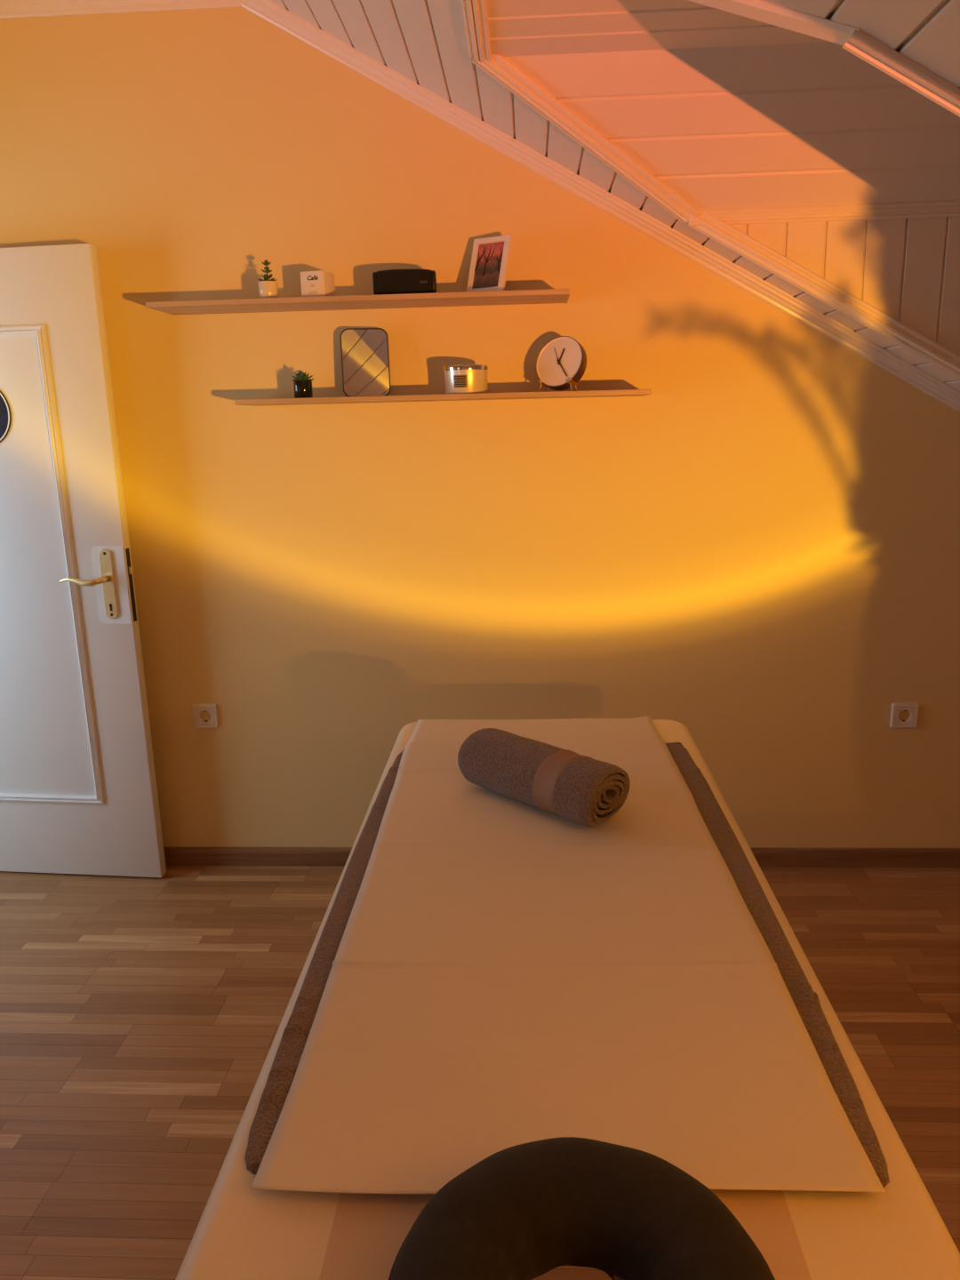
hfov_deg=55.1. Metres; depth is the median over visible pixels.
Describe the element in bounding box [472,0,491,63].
trim
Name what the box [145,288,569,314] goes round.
wall shelf
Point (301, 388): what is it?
pot
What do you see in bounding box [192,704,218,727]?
wall socket
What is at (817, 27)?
trim
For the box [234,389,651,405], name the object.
wall shelf
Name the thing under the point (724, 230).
trim
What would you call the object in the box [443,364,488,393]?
jar candle
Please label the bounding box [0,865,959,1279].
floor
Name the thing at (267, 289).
pot
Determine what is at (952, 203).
trim
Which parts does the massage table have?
head panel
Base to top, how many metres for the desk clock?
0.154 m
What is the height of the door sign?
0.202 m
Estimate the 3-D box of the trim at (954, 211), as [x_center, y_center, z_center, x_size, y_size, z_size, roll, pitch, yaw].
[1.436,-1.121,2.393,1.769,0.026,0.010,-1,13,3]
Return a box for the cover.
[244,742,889,1187]
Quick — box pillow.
[388,1136,775,1279]
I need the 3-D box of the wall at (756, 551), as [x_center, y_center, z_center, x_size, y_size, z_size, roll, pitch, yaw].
[0.175,-0.600,2.868,4.590,2.780,0.120,-1,13,3]
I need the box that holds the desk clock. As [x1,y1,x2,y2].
[536,336,586,391]
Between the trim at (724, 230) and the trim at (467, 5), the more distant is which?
the trim at (724, 230)
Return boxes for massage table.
[175,719,959,1279]
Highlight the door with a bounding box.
[0,243,166,877]
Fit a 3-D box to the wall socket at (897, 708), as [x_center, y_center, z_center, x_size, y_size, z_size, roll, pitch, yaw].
[1.356,0.241,2.944,0.081,0.081,0.014,-1,13,3]
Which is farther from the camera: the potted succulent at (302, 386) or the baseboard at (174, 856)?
the baseboard at (174, 856)
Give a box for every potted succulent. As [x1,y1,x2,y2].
[257,259,278,298]
[290,369,314,398]
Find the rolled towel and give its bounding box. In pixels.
[457,728,630,827]
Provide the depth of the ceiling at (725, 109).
2.18 m
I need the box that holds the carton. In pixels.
[300,270,335,296]
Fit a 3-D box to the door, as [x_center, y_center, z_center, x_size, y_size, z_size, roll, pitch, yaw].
[-1.516,-0.167,2.899,0.874,1.985,0.105,0,14,7]
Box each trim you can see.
[0,0,241,18]
[241,0,959,412]
[460,0,479,61]
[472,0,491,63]
[479,55,698,219]
[688,0,860,45]
[688,206,959,226]
[688,213,959,372]
[697,200,959,215]
[841,29,959,116]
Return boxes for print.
[454,376,465,386]
[472,241,503,288]
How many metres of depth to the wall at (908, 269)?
2.45 m
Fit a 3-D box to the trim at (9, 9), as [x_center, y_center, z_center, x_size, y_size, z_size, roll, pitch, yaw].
[-1.340,-1.776,2.585,1.381,0.042,0.034,-1,13,3]
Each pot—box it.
[257,280,278,298]
[293,380,312,398]
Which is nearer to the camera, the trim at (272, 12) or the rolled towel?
the rolled towel
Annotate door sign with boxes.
[0,390,11,442]
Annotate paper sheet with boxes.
[250,715,885,1194]
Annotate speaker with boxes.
[372,268,436,295]
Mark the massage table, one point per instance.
(243, 1232)
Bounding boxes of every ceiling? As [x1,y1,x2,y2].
[270,0,959,391]
[485,0,959,209]
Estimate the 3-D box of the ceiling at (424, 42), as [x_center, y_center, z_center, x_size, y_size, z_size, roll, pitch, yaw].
[0.744,-0.529,0.631,2.973,1.656,4.200,-1,13,3]
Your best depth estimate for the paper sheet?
1.23 m
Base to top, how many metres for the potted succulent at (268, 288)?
0.112 m
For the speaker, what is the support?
on the wall shelf at (547, 296)
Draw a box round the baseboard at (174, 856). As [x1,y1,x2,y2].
[163,847,959,867]
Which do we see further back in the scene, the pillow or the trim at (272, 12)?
the trim at (272, 12)
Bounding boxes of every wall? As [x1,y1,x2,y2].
[0,7,959,847]
[730,216,959,355]
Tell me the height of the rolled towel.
0.114 m
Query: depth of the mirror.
2.73 m
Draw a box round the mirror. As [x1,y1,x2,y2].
[340,328,390,396]
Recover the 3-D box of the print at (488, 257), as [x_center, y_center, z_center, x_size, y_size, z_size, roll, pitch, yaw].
[0.025,-1.062,2.612,0.082,0.127,0.050,5,15,26]
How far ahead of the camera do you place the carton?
2.59 m
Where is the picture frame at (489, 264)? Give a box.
[466,234,511,291]
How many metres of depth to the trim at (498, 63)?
2.24 m
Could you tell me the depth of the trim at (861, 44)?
1.25 m
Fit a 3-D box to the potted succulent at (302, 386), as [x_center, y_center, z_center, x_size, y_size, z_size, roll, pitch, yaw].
[-0.515,-0.744,2.678,0.066,0.080,0.065,-9,16,-30]
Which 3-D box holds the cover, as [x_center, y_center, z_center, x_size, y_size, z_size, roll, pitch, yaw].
[0.117,0.404,1.603,0.718,0.023,1.321,-1,13,3]
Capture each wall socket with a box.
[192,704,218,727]
[889,703,919,727]
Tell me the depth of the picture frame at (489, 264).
2.61 m
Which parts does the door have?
panel moulding, lever, protective plate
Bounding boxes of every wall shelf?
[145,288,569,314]
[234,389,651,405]

